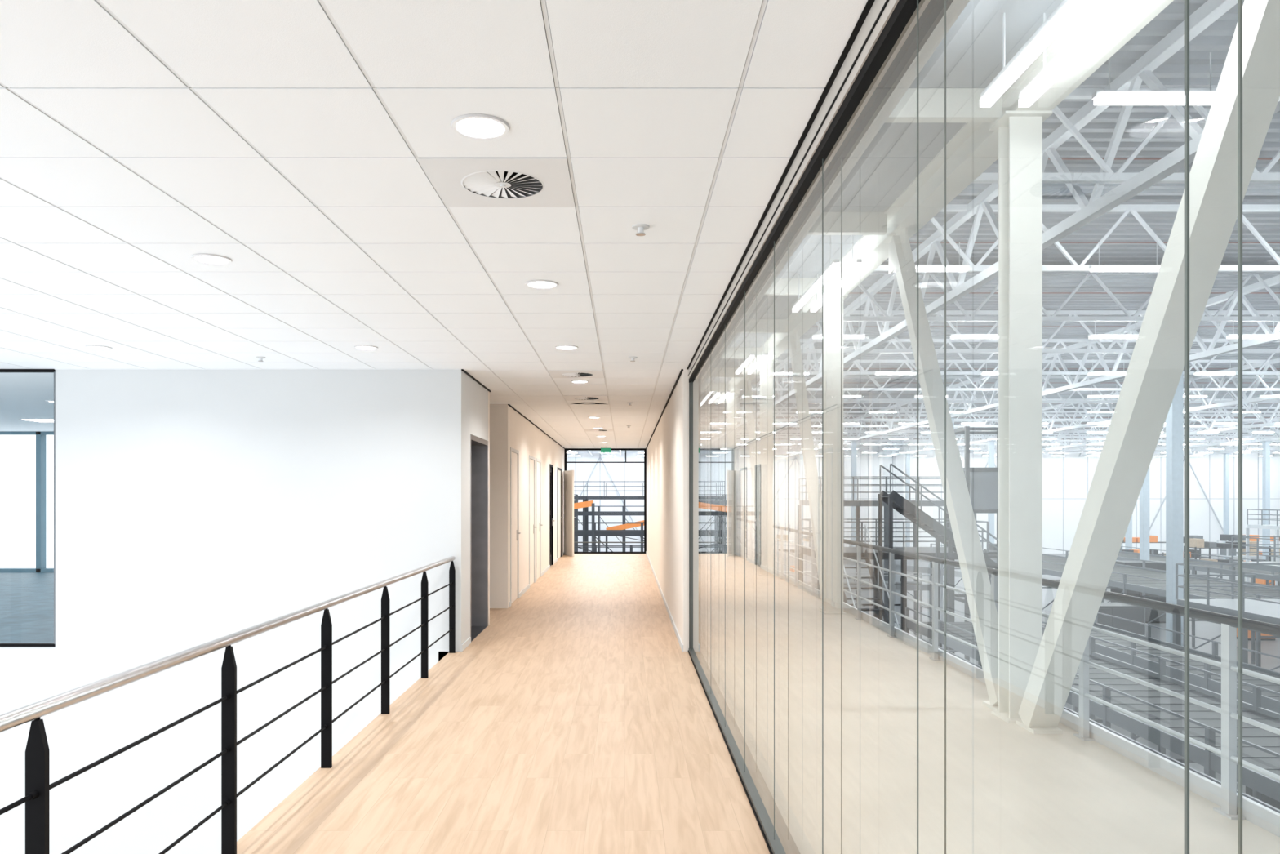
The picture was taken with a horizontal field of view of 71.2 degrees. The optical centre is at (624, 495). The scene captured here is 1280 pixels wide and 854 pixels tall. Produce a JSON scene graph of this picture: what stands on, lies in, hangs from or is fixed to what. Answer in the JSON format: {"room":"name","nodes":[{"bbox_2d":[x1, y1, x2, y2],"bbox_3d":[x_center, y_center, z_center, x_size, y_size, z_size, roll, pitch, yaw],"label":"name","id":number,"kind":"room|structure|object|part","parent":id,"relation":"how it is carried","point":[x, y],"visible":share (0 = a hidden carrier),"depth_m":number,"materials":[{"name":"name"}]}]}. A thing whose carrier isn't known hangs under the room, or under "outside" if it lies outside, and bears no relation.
{"room":"office corridor","nodes":[
{"label":"office corridor","id":0,"kind":"room"},
{"bbox_2d":[0,572,53,642],"bbox_3d":[-9.950,1.668,14.235,12.100,0.150,9.130,0,0,0],"label":"floor","id":1,"kind":"structure","parent":0,"point":[26,598],"depth_m":12.78,"materials":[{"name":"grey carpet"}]},
{"bbox_2d":[0,372,53,431],"bbox_3d":[-9.850,-1.383,14.235,12.300,0.100,9.130,0,0,0],"label":"ceiling","id":2,"kind":"structure","parent":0,"point":[23,395],"depth_m":12.64,"materials":[{"name":"paint"}]},
{"bbox_2d":[18,418,53,422],"bbox_3d":[-10.200,-1.325,15.800,0.600,0.016,0.600,0,0,0],"label":"ceiling light panel","id":3,"kind":"object","parent":2,"relation":"attached to","point":[32,420],"depth_m":15.59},
{"bbox_2d":[0,431,53,572],"bbox_3d":[-9.950,0.130,18.690,12.100,2.926,0.180,0,0,0],"label":"window","id":4,"kind":"structure","parent":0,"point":[41,437],"depth_m":18.60,"materials":[{"name":"grey metal"}]},
{"bbox_2d":[0,369,489,853],"bbox_3d":[-5.460,1.885,10.410,7.480,6.716,1.980,0,0,0],"label":"wall","id":5,"kind":"structure","parent":0,"point":[193,508],"depth_m":9.42,"materials":[{"name":"paint"}]},
{"bbox_2d":[0,368,55,646],"bbox_3d":[-7.600,0.130,9.440,3.200,2.926,0.060,0,0,0],"label":"window","id":6,"kind":"structure","parent":5,"relation":"in","point":[1,370],"depth_m":9.42,"materials":[{"name":"grey metal"}]},
{"bbox_2d":[470,434,488,641],"bbox_3d":[-1.883,0.478,10.625,0.335,2.330,1.310,0,0,0],"label":"elevator door","id":7,"kind":"structure","parent":5,"relation":"in","point":[478,446],"depth_m":11.22,"materials":[{"name":"metal"}]},
{"bbox_2d":[0,0,867,448],"bbox_3d":[-4.200,-1.483,10.800,10.000,0.300,29.600,0,0,0],"label":"ceiling","id":8,"kind":"structure","parent":0,"point":[313,147],"depth_m":3.78,"materials":[{"name":"white tile"}]},
{"bbox_2d":[84,345,112,349],"bbox_3d":[-4.720,-1.379,8.025,0.212,0.108,0.212,0,0,0],"label":"recessed light","id":9,"kind":"object","parent":8,"relation":"in","point":[94,347],"visible":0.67,"depth_m":8.06,"materials":[{"name":"white plastic"}]},
{"bbox_2d":[191,253,232,264],"bbox_3d":[-2.320,-1.379,5.025,0.212,0.108,0.212,0,0,0],"label":"recessed light","id":10,"kind":"object","parent":8,"relation":"in","point":[213,259],"visible":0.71,"depth_m":5.07,"materials":[{"name":"white plastic"}]},
{"bbox_2d":[255,355,265,361],"bbox_3d":[-3.500,-1.312,8.600,0.090,0.042,0.090,0,0,0],"label":"sprinkler","id":11,"kind":"object","parent":8,"relation":"attached to","point":[260,358],"depth_m":8.59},
{"bbox_2d":[353,345,377,349],"bbox_3d":[-2.320,-1.379,8.025,0.212,0.108,0.212,0,0,0],"label":"recessed light","id":12,"kind":"object","parent":8,"relation":"in","point":[359,347],"visible":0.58,"depth_m":8.06,"materials":[{"name":"white plastic"}]},
{"bbox_2d":[450,113,510,139],"bbox_3d":[-0.520,-1.379,3.225,0.212,0.108,0.212,0,0,0],"label":"recessed light","id":13,"kind":"object","parent":8,"relation":"in","point":[474,126],"visible":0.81,"depth_m":3.26,"materials":[{"name":"white plastic"}]},
{"bbox_2d":[460,169,544,198],"bbox_3d":[-0.520,-1.372,3.825,0.356,0.102,0.356,0,0,0],"label":"ceiling vent","id":14,"kind":"object","parent":8,"relation":"in","point":[501,184],"visible":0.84,"depth_m":3.88,"materials":[{"name":"white metal"}]},
{"bbox_2d":[524,280,558,288],"bbox_3d":[-0.520,-1.379,5.625,0.212,0.108,0.212,0,0,0],"label":"recessed light","id":15,"kind":"object","parent":8,"relation":"in","point":[541,284],"visible":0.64,"depth_m":5.67,"materials":[{"name":"white plastic"}]},
{"bbox_2d":[555,345,577,349],"bbox_3d":[-0.520,-1.379,8.025,0.212,0.108,0.212,0,0,0],"label":"recessed light","id":16,"kind":"object","parent":8,"relation":"in","point":[558,347],"visible":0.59,"depth_m":8.07,"materials":[{"name":"white plastic"}]},
{"bbox_2d":[560,372,593,377],"bbox_3d":[-0.520,-1.372,9.825,0.356,0.102,0.356,0,0,0],"label":"ceiling vent","id":17,"kind":"object","parent":8,"relation":"in","point":[569,374],"visible":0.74,"depth_m":9.86,"materials":[{"name":"white metal"}]},
{"bbox_2d":[570,380,588,382],"bbox_3d":[-0.520,-1.379,10.425,0.212,0.108,0.212,0,0,0],"label":"recessed light","id":18,"kind":"object","parent":8,"relation":"in","point":[572,381],"visible":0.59,"depth_m":10.48,"materials":[{"name":"white plastic"}]},
{"bbox_2d":[573,396,599,399],"bbox_3d":[-0.520,-1.372,12.225,0.356,0.102,0.356,0,0,0],"label":"ceiling vent","id":19,"kind":"object","parent":8,"relation":"in","point":[578,397],"visible":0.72,"depth_m":12.21,"materials":[{"name":"white metal"}]},
{"bbox_2d":[591,429,606,431],"bbox_3d":[-0.520,-1.372,18.225,0.356,0.102,0.356,0,0,0],"label":"ceiling vent","id":20,"kind":"object","parent":8,"relation":"in","point":[593,429],"visible":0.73,"depth_m":18.30,"materials":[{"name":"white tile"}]},
{"bbox_2d":[600,446,611,453],"bbox_3d":[-0.500,-1.245,24.215,0.300,0.176,0.050,0,0,0],"label":"exit sign","id":21,"kind":"object","parent":8,"relation":"hanging from","point":[603,450],"visible":1,"depth_m":24.20,"materials":[{"name":"green plastic"}]},
{"bbox_2d":[628,355,637,361],"bbox_3d":[0.080,-1.312,8.600,0.090,0.042,0.090,0,0,0],"label":"sprinkler","id":22,"kind":"object","parent":8,"relation":"attached to","point":[632,357],"depth_m":8.59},
{"bbox_2d":[631,223,649,235],"bbox_3d":[0.080,-1.312,4.425,0.090,0.042,0.090,0,0,0],"label":"sprinkler","id":23,"kind":"object","parent":8,"relation":"attached to","point":[640,228],"depth_m":4.41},
{"bbox_2d":[686,0,953,382],"bbox_3d":[0.728,-1.331,2.710,0.145,0.284,13.420,0,0,0],"label":"track","id":24,"kind":"object","parent":8,"relation":"attached to","point":[881,47],"visible":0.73,"depth_m":3.01,"materials":[{"name":"metal"}]},
{"bbox_2d":[236,553,769,853],"bbox_3d":[-0.580,1.818,10.800,2.760,0.350,29.600,0,0,0],"label":"floor","id":25,"kind":"structure","parent":0,"point":[578,720],"depth_m":5.67,"materials":[{"name":"brown wood"}]},
{"bbox_2d":[0,555,455,853],"bbox_3d":[-1.800,1.139,2.740,0.060,1.009,13.280,0,0,0],"label":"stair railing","id":26,"kind":"object","parent":25,"relation":"on","point":[37,787],"visible":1,"depth_m":4.06,"materials":[{"name":"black metal"}]},
{"bbox_3d":[-1.800,0.658,2.740,0.048,0.048,13.280,0,0,0],"label":"handrail","id":27,"kind":"part","parent":26,"relation":"part of","materials":[{"name":"silver metal"}]},
{"bbox_2d":[688,648,799,853],"bbox_3d":[0.729,1.625,2.710,0.122,0.035,13.420,0,0,0],"label":"track","id":28,"kind":"object","parent":25,"relation":"on","point":[761,800],"visible":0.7,"depth_m":4.84,"materials":[{"name":"metal"}]},
{"bbox_2d":[688,382,691,648],"bbox_3d":[0.740,0.193,9.402,0.120,2.830,0.034,0,0,0],"label":"end post","id":29,"kind":"object","parent":28,"relation":"on","point":[690,383],"visible":0.36,"depth_m":9.39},
{"bbox_2d":[692,303,740,760],"bbox_3d":[0.733,0.203,2.693,0.066,2.820,13.379,0,0,0],"label":"glass pane","id":30,"kind":"object","parent":28,"relation":"on","point":[714,628],"visible":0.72,"depth_m":6.75,"materials":[{"name":"glass"}]},
{"bbox_2d":[691,0,1242,853],"bbox_3d":[0.733,0.205,2.645,0.069,2.805,13.290,0,0,0],"label":"seal","id":31,"kind":"object","parent":30,"relation":"attached to","point":[1187,2],"visible":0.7,"depth_m":1.11,"materials":[{"name":"grey rubber"}]},
{"bbox_2d":[489,404,564,608],"bbox_3d":[-2.650,0.085,19.215,1.900,3.116,12.370,0,0,0],"label":"wall","id":32,"kind":"structure","parent":0,"point":[508,428],"depth_m":13.44,"materials":[{"name":"white paint"}]},
{"bbox_2d":[461,551,564,651],"bbox_3d":[-1.704,1.608,17.335,0.033,0.070,15.830,0,0,0],"label":"baseboard","id":33,"kind":"structure","parent":32,"relation":"attached to","point":[468,642],"depth_m":14.72,"materials":[{"name":"white paint"}]},
{"bbox_2d":[510,447,520,605],"bbox_3d":[-1.745,0.463,13.800,0.210,2.360,1.000,0,0,0],"label":"door","id":34,"kind":"structure","parent":32,"relation":"in","point":[514,454],"depth_m":13.90,"materials":[{"name":"white paint"}]},
{"bbox_2d":[528,455,537,586],"bbox_3d":[-1.745,0.463,16.400,0.210,2.360,1.000,0,0,0],"label":"door","id":35,"kind":"structure","parent":32,"relation":"in","point":[532,526],"depth_m":16.48,"materials":[{"name":"white paint"}]},
{"bbox_2d":[535,457,542,581],"bbox_3d":[-1.745,0.463,17.625,0.210,2.360,0.950,0,0,0],"label":"door","id":36,"kind":"structure","parent":32,"relation":"in","point":[538,462],"depth_m":17.73,"materials":[{"name":"white paint"}]},
{"bbox_2d":[549,463,555,565],"bbox_3d":[-1.745,0.463,20.750,0.210,2.360,0.900,0,0,0],"label":"door","id":37,"kind":"structure","parent":32,"relation":"in","point":[551,466],"depth_m":21.04,"materials":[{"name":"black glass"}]},
{"bbox_2d":[557,466,563,559],"bbox_3d":[-1.745,0.463,23.300,0.210,2.360,1.400,0,0,0],"label":"door","id":38,"kind":"structure","parent":32,"relation":"in","point":[559,470],"depth_m":23.53,"materials":[{"name":"white paint"}]},
{"bbox_2d":[563,470,575,556],"bbox_3d":[-1.489,0.478,24.479,0.122,2.330,0.823,0,0,-21],"label":"door","id":39,"kind":"structure","parent":32,"relation":"in","point":[568,475],"depth_m":24.41,"materials":[{"name":"white paint"}]},
{"bbox_2d":[564,448,646,553],"bbox_3d":[-0.540,0.155,25.340,2.320,2.976,0.080,0,0,0],"label":"window","id":40,"kind":"structure","parent":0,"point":[565,449],"depth_m":25.30,"materials":[{"name":"black metal"}]},
{"bbox_2d":[646,368,688,651],"bbox_3d":[0.710,0.085,17.410,0.180,3.116,15.980,0,0,0],"label":"wall","id":41,"kind":"structure","parent":0,"point":[668,449],"depth_m":11.61,"materials":[{"name":"white paint"}]},
{"bbox_2d":[645,551,683,651],"bbox_3d":[0.613,1.608,17.335,0.014,0.070,15.830,0,0,0],"label":"baseboard","id":42,"kind":"structure","parent":41,"relation":"attached to","point":[676,631],"depth_m":12.40,"materials":[{"name":"white paint"}]},
{"bbox_2d":[737,0,969,333],"bbox_3d":[-4.070,0.093,9.800,9.860,14.100,31.600,0,0,0],"label":"wall","id":43,"kind":"structure","parent":0,"point":[955,9],"depth_m":3.00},
{"bbox_2d":[54,368,683,448],"bbox_3d":[-2.690,-1.328,17.329,6.620,0.018,15.842,0,0,0],"label":"trim","id":44,"kind":"structure","parent":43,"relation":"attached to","point":[462,370],"depth_m":9.41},
{"bbox_2d":[843,318,865,338],"label":"lights","id":45,"kind":"object","parent":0,"point":[859,335],"depth_m":26.45},
{"bbox_2d":[875,359,915,374],"label":"lights","id":46,"kind":"object","parent":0,"point":[911,372],"depth_m":34.40},
{"bbox_2d":[566,439,1279,553],"bbox_3d":[37.973,0.106,110.020,94.054,14.127,0.560,0,0,0],"label":"windows","id":47,"kind":"structure","parent":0,"point":[1067,480],"depth_m":109.99,"materials":[{"name":"glass"}]},
{"bbox_2d":[915,242,968,271],"label":"lights","id":48,"kind":"object","parent":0,"point":[922,268],"depth_m":18.50},
{"bbox_2d":[950,318,998,338],"label":"lights","id":49,"kind":"object","parent":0,"point":[953,335],"depth_m":26.45},
{"bbox_2d":[735,550,1279,853],"bbox_3d":[1.990,1.793,9.800,2.380,0.500,31.600,0,0,0],"label":"floor","id":50,"kind":"structure","parent":0,"point":[1011,788],"depth_m":5.53,"materials":[{"name":"beige concrete"}]},
{"bbox_2d":[736,517,1279,819],"bbox_3d":[3.110,1.130,9.750,0.070,1.027,31.500,0,0,0],"label":"walkway railing","id":51,"kind":"object","parent":50,"relation":"on","point":[1228,664],"visible":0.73,"depth_m":5.29,"materials":[{"name":"grey metal"}]},
{"bbox_2d":[742,0,1279,733],"bbox_3d":[2.920,-0.565,11.255,0.200,4.424,20.790,0,0,0],"label":"diagonal brace","id":52,"kind":"object","parent":50,"relation":"on","point":[1157,364],"visible":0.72,"depth_m":5.26,"materials":[{"name":"beige paint"}]},
{"bbox_2d":[736,0,1279,439],"bbox_3d":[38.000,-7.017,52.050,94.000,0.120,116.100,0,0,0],"label":"roof trusses","id":53,"kind":"object","parent":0,"point":[1216,38],"visible":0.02,"depth_m":25.93,"materials":[{"name":"metal"}]},
{"bbox_2d":[746,553,1279,793],"bbox_3d":[38.000,7.243,52.000,94.000,0.200,116.000,0,0,0],"label":"floor","id":54,"kind":"structure","parent":0,"point":[1205,629],"depth_m":49.66,"materials":[{"name":"concrete"}]},
{"bbox_2d":[573,493,577,551],"bbox_3d":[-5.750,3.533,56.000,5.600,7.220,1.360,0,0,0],"label":"steel column","id":55,"kind":"structure","parent":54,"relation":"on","point":[576,495],"depth_m":55.32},
{"bbox_2d":[573,500,594,551],"bbox_3d":[-3.700,3.679,40.000,4.700,6.928,0.960,0,0,0],"label":"conveyor","id":56,"kind":"object","parent":54,"relation":"on","point":[585,504],"visible":0.2,"depth_m":39.54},
{"bbox_2d":[573,480,644,551],"bbox_3d":[-1.500,3.033,69.000,9.160,8.220,6.160,0,0,0],"label":"platform","id":57,"kind":"object","parent":54,"relation":"on","point":[585,518],"visible":0.3,"depth_m":66.00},
{"bbox_2d":[573,522,644,551],"bbox_3d":[-2.650,4.233,44.000,11.800,5.820,1.160,0,0,0],"label":"conveyor","id":58,"kind":"object","parent":54,"relation":"on","point":[576,532],"visible":0.17,"depth_m":43.44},
{"bbox_2d":[573,545,644,551],"bbox_3d":[-2.650,4.583,36.000,11.800,5.120,1.160,0,0,0],"label":"conveyor","id":59,"kind":"object","parent":54,"relation":"on","point":[594,547],"visible":0.03,"depth_m":35.45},
{"bbox_2d":[605,520,644,551],"bbox_3d":[1.500,3.979,50.000,5.100,6.328,0.960,0,0,0],"label":"conveyor","id":60,"kind":"object","parent":54,"relation":"on","point":[627,526],"visible":0.19,"depth_m":49.54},
{"bbox_2d":[573,506,755,554],"bbox_3d":[0.750,3.933,62.000,18.600,6.420,1.360,0,0,0],"label":"conveyor","id":61,"kind":"object","parent":54,"relation":"on","point":[598,513],"visible":0.23,"depth_m":61.34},
{"bbox_2d":[735,392,738,555],"bbox_3d":[2.920,2.183,24.300,0.340,9.920,0.300,0,0,0],"label":"steel column","id":62,"kind":"structure","parent":54,"relation":"on","point":[736,393],"depth_m":24.20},
{"bbox_2d":[758,359,775,576],"bbox_3d":[2.920,2.183,18.400,0.340,9.920,0.300,0,0,0],"label":"steel column","id":63,"kind":"structure","parent":54,"relation":"on","point":[766,366],"depth_m":18.30,"materials":[{"name":"metal"}]},
{"bbox_2d":[798,453,803,545],"bbox_3d":[20.000,1.193,101.000,0.700,11.900,0.700,0,0,0],"label":"column","id":64,"kind":"structure","parent":54,"relation":"on","point":[801,455],"depth_m":100.81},
{"bbox_2d":[774,534,855,572],"bbox_3d":[15.000,5.071,70.700,6.100,4.144,1.500,0,0,0],"label":"storage rack","id":65,"kind":"object","parent":54,"relation":"on","point":[785,536],"visible":0.18,"depth_m":70.14,"materials":[{"name":"grey metal"}]},
{"bbox_2d":[820,294,848,614],"bbox_3d":[2.920,2.183,12.500,0.340,9.920,0.300,0,0,0],"label":"steel column","id":66,"kind":"structure","parent":54,"relation":"on","point":[832,307],"depth_m":12.40,"materials":[{"name":"metal"}]},
{"bbox_2d":[737,538,962,621],"bbox_3d":[12.000,4.633,48.000,16.100,5.020,1.360,0,0,0],"label":"conveyor","id":67,"kind":"object","parent":54,"relation":"on","point":[897,566],"visible":0.11,"depth_m":47.34,"materials":[{"name":"grey metal"}]},
{"bbox_2d":[849,440,857,546],"bbox_3d":[20.000,1.193,78.000,0.700,11.900,0.700,0,0,0],"label":"column","id":68,"kind":"structure","parent":54,"relation":"on","point":[853,443],"depth_m":77.81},
{"bbox_2d":[783,572,932,642],"bbox_3d":[8.900,5.233,38.000,7.900,3.820,1.360,0,0,0],"label":"conveyor","id":69,"kind":"object","parent":54,"relation":"on","point":[911,585],"visible":0.34,"depth_m":37.35,"materials":[{"name":"grey metal"}]},
{"bbox_2d":[843,524,900,629],"bbox_3d":[8.000,4.140,28.700,1.250,6.225,6.574,0,0,0],"label":"staircase","id":70,"kind":"structure","parent":54,"relation":"on","point":[866,557],"depth_m":30.28,"materials":[{"name":"metal"}]},
{"bbox_2d":[843,559,901,605],"bbox_3d":[16.000,5.643,58.975,4.000,3.000,2.050,0,0,0],"label":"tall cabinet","id":71,"kind":"object","parent":54,"relation":"on","point":[866,593],"visible":0.11,"depth_m":57.98,"materials":[{"name":"grey metal"}]},
{"bbox_2d":[797,476,976,634],"bbox_3d":[13.500,3.133,43.500,9.160,8.020,5.160,0,0,0],"label":"platform","id":72,"kind":"object","parent":54,"relation":"on","point":[857,504],"visible":0.38,"depth_m":41.00,"materials":[{"name":"metal"}]},
{"bbox_2d":[798,518,991,653],"bbox_3d":[10.000,4.033,33.750,6.160,6.220,3.660,0,0,0],"label":"platform","id":73,"kind":"object","parent":54,"relation":"on","point":[847,551],"visible":0.41,"depth_m":32.82,"materials":[{"name":"metal"}]},
{"bbox_2d":[904,453,911,546],"bbox_3d":[32.000,1.193,101.000,0.700,11.900,0.700,0,0,0],"label":"column","id":74,"kind":"structure","parent":54,"relation":"on","point":[907,455],"depth_m":100.81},
{"bbox_2d":[877,463,998,649],"bbox_3d":[10.950,3.033,30.500,4.273,8.220,1.320,0,0,0],"label":"staircase","id":75,"kind":"structure","parent":54,"relation":"on","point":[895,500],"depth_m":29.88,"materials":[{"name":"metal"}]},
{"bbox_2d":[951,417,957,612],"bbox_3d":[20.000,1.193,55.000,0.700,11.900,0.700,0,0,0],"label":"column","id":76,"kind":"structure","parent":54,"relation":"on","point":[953,419],"depth_m":54.80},
{"bbox_2d":[946,426,998,661],"bbox_3d":[14.775,2.193,36.775,2.350,9.900,2.350,0,0,0],"label":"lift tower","id":77,"kind":"object","parent":54,"relation":"on","point":[982,483],"visible":0.17,"depth_m":35.90,"materials":[{"name":"grey metal"}]},
{"bbox_2d":[984,543,996,550],"bbox_3d":[29.500,5.432,68.700,3.100,3.423,1.500,0,0,0],"label":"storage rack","id":78,"kind":"object","parent":54,"relation":"on","point":[991,547],"visible":0.1,"depth_m":68.58,"materials":[{"name":"grey metal"}]},
{"bbox_2d":[986,440,995,543],"bbox_3d":[32.000,1.193,78.000,0.700,11.900,0.700,0,0,0],"label":"column","id":79,"kind":"structure","parent":54,"relation":"on","point":[990,443],"depth_m":77.81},
{"bbox_2d":[988,111,1053,723],"bbox_3d":[2.920,2.183,6.600,0.340,9.920,0.300,0,0,0],"label":"steel column","id":80,"kind":"structure","parent":54,"relation":"on","point":[1020,132],"depth_m":6.50,"materials":[{"name":"metal"}]},
{"bbox_2d":[905,607,1279,801],"bbox_3d":[10.600,5.383,17.000,2.960,3.520,24.100,0,0,0],"label":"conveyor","id":81,"kind":"object","parent":54,"relation":"on","point":[1260,747],"visible":0.48,"depth_m":16.96,"materials":[{"name":"grey metal"}]},
{"bbox_2d":[921,638,1279,813],"bbox_3d":[6.600,5.333,14.500,1.560,3.620,15.100,0,0,0],"label":"conveyor","id":82,"kind":"object","parent":54,"relation":"on","point":[1207,776],"visible":0.02,"depth_m":12.29,"materials":[{"name":"grey metal"}]},
{"bbox_2d":[929,543,1279,670],"bbox_3d":[24.000,5.233,38.000,5.560,3.820,48.100,0,0,0],"label":"conveyor","id":83,"kind":"object","parent":54,"relation":"on","point":[1148,580],"visible":0.27,"depth_m":38.48,"materials":[{"name":"grey metal"}]},
{"bbox_2d":[1097,602,1144,635],"bbox_3d":[18.250,5.643,34.075,2.500,3.000,1.250,0,0,0],"label":"tall cabinet","id":84,"kind":"object","parent":54,"relation":"on","point":[1131,612],"visible":0.12,"depth_m":33.48,"materials":[{"name":"metal"}]},
{"bbox_2d":[1124,515,1132,549],"bbox_3d":[44.000,1.193,78.000,0.700,11.900,0.700,0,0,0],"label":"column","id":85,"kind":"structure","parent":54,"relation":"on","point":[1128,535],"depth_m":77.81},
{"bbox_2d":[1108,549,1165,586],"bbox_3d":[40.500,5.610,70.700,5.100,3.066,1.500,0,0,0],"label":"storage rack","id":86,"kind":"object","parent":54,"relation":"on","point":[1155,552],"visible":0.13,"depth_m":70.10,"materials":[{"name":"metal"}]},
{"bbox_2d":[1110,560,1165,622],"bbox_3d":[29.350,5.443,50.725,2.700,3.400,1.550,0,0,0],"label":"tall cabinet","id":87,"kind":"object","parent":54,"relation":"on","point":[1150,614],"visible":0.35,"depth_m":49.98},
{"bbox_2d":[1139,466,1149,560],"bbox_3d":[32.000,1.193,55.000,0.700,11.900,0.700,0,0,0],"label":"column","id":88,"kind":"structure","parent":54,"relation":"on","point":[1144,492],"depth_m":54.80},
{"bbox_2d":[1042,612,1279,773],"bbox_3d":[15.200,5.583,20.000,2.360,3.120,22.100,0,0,0],"label":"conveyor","id":89,"kind":"object","parent":54,"relation":"on","point":[1270,701],"visible":0.41,"depth_m":24.23,"materials":[{"name":"grey metal"}]},
{"bbox_2d":[1122,535,1210,559],"bbox_3d":[50.000,5.465,84.700,10.100,3.356,1.500,0,0,0],"label":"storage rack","id":90,"kind":"object","parent":54,"relation":"on","point":[1153,539],"visible":0.23,"depth_m":84.11,"materials":[{"name":"metal"}]},
{"bbox_2d":[1165,369,1183,646],"bbox_3d":[20.000,1.193,32.500,0.700,11.900,0.700,0,0,0],"label":"column","id":91,"kind":"structure","parent":54,"relation":"on","point":[1175,418],"depth_m":32.30,"materials":[{"name":"metal"}]},
{"bbox_2d":[568,0,1279,457],"bbox_3d":[38.000,-5.732,52.000,84.200,1.950,116.083,0,0,0],"label":"roof truss","id":92,"kind":"object","parent":91,"relation":"on","point":[1131,79],"visible":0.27,"depth_m":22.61,"materials":[{"name":"metal"}]},
{"bbox_2d":[737,157,1279,417],"bbox_3d":[38.000,-6.707,56.150,93.800,0.035,100.340,0,0,0],"label":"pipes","id":93,"kind":"object","parent":92,"relation":"attached to","point":[1063,158],"visible":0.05,"depth_m":29.60,"materials":[{"name":"metal"}]},
{"bbox_2d":[1105,546,1279,591],"bbox_3d":[35.000,5.433,48.000,3.360,3.420,36.100,0,0,0],"label":"conveyor","id":94,"kind":"object","parent":54,"relation":"on","point":[1153,557],"visible":0.31,"depth_m":53.20,"materials":[{"name":"grey metal"}]},
{"bbox_2d":[1173,563,1279,663],"bbox_3d":[19.050,4.633,25.000,3.660,5.020,6.160,0,0,0],"label":"platform","id":95,"kind":"object","parent":54,"relation":"on","point":[1268,611],"visible":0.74,"depth_m":26.47,"materials":[{"name":"metal"}]},
{"bbox_2d":[1222,453,1231,559],"bbox_3d":[68.000,1.193,101.000,0.700,11.900,0.700,0,0,0],"label":"column","id":96,"kind":"structure","parent":54,"relation":"on","point":[1226,455],"depth_m":100.81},
{"bbox_2d":[1183,537,1271,574],"bbox_3d":[49.500,5.327,72.700,7.100,3.632,1.500,0,0,0],"label":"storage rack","id":97,"kind":"object","parent":54,"relation":"on","point":[1195,544],"visible":0.43,"depth_m":72.10,"materials":[{"name":"metal"}]},
{"bbox_2d":[1217,534,1279,559],"bbox_3d":[62.500,5.465,86.700,9.100,3.356,1.500,0,0,0],"label":"storage rack","id":98,"kind":"object","parent":54,"relation":"on","point":[1223,552],"visible":0.53,"depth_m":86.10,"materials":[{"name":"grey metal"}]},
{"bbox_2d":[1229,536,1279,580],"bbox_3d":[29.100,4.483,32.000,3.960,5.320,16.160,0,0,0],"label":"platform","id":99,"kind":"object","parent":54,"relation":"on","point":[1276,568],"visible":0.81,"depth_m":39.07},
{"bbox_2d":[1236,627,1276,640],"bbox_3d":[31.300,5.843,44.475,1.600,2.600,1.050,0,0,0],"label":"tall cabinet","id":100,"kind":"object","parent":54,"relation":"on","point":[1249,631],"visible":0.12,"depth_m":44.00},
{"bbox_2d":[1245,509,1279,585],"bbox_3d":[50.000,4.083,63.000,8.160,6.120,6.160,0,0,0],"label":"platform","id":101,"kind":"object","parent":54,"relation":"on","point":[1277,526],"visible":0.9,"depth_m":64.50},
{"bbox_2d":[1245,786,1279,809],"bbox_3d":[13.100,5.843,15.975,1.200,2.600,4.050,0,0,0],"label":"tall cabinet","id":102,"kind":"object","parent":54,"relation":"on","point":[1264,798],"visible":0.02,"depth_m":17.38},
{"bbox_2d":[1250,577,1275,585],"bbox_3d":[49.000,6.143,67.725,2.000,2.000,1.550,0,0,0],"label":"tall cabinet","id":103,"kind":"object","parent":54,"relation":"on","point":[1257,580],"visible":0.02,"depth_m":67.33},
{"bbox_2d":[1260,440,1271,559],"bbox_3d":[56.000,1.193,78.000,0.700,11.900,0.700,0,0,0],"label":"column","id":104,"kind":"structure","parent":54,"relation":"on","point":[1265,444],"depth_m":77.81,"materials":[{"name":"metal"}]},
{"bbox_2d":[1266,555,1279,584],"bbox_3d":[49.000,5.333,52.000,22.100,3.620,1.760,0,0,0],"label":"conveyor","id":105,"kind":"object","parent":54,"relation":"on","point":[1267,557],"visible":0.06,"depth_m":52.77,"materials":[{"name":"grey metal"}]},
{"bbox_2d":[1086,410,1114,456],"label":"lights","id":106,"kind":"object","parent":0,"point":[1088,411],"depth_m":66.19},
{"bbox_2d":[1087,359,1126,374],"label":"lights","id":107,"kind":"object","parent":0,"point":[1092,372],"depth_m":34.40},
{"bbox_2d":[1088,318,1138,338],"label":"lights","id":108,"kind":"object","parent":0,"point":[1095,335],"depth_m":26.45},
{"bbox_2d":[1088,242,1160,271],"label":"lights","id":109,"kind":"object","parent":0,"point":[1094,268],"depth_m":18.50},
{"bbox_2d":[1092,57,1185,105],"label":"lights","id":110,"kind":"object","parent":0,"point":[1144,97],"depth_m":10.55},
{"bbox_2d":[1189,51,1215,105],"label":"lights","id":111,"kind":"object","parent":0,"point":[1196,97],"depth_m":10.55},
{"bbox_2d":[1193,359,1235,374],"label":"lights","id":112,"kind":"object","parent":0,"point":[1230,372],"depth_m":34.40},
{"bbox_2d":[1242,318,1279,338],"label":"lights","id":113,"kind":"object","parent":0,"point":[1273,335],"depth_m":26.45},
{"bbox_3d":[2.920,2.183,0.700,0.340,9.920,0.300,0,0,0],"label":"steel column","id":114,"kind":"structure","parent":0,"visible":0},
{"bbox_2d":[736,0,1173,392],"bbox_3d":[1.975,-3.042,9.700,2.210,0.530,31.380,0,0,0],"label":"ceiling","id":115,"kind":"structure","parent":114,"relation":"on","point":[879,193],"depth_m":7.68,"materials":[{"name":"beige paint"}]},
{"bbox_2d":[736,0,1140,373],"bbox_3d":[2.550,-2.842,14.450,0.330,0.470,21.700,0,0,0],"label":"ceiling lights","id":116,"kind":"object","parent":115,"relation":"attached to","point":[1114,11],"visible":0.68,"depth_m":5.47}
]}

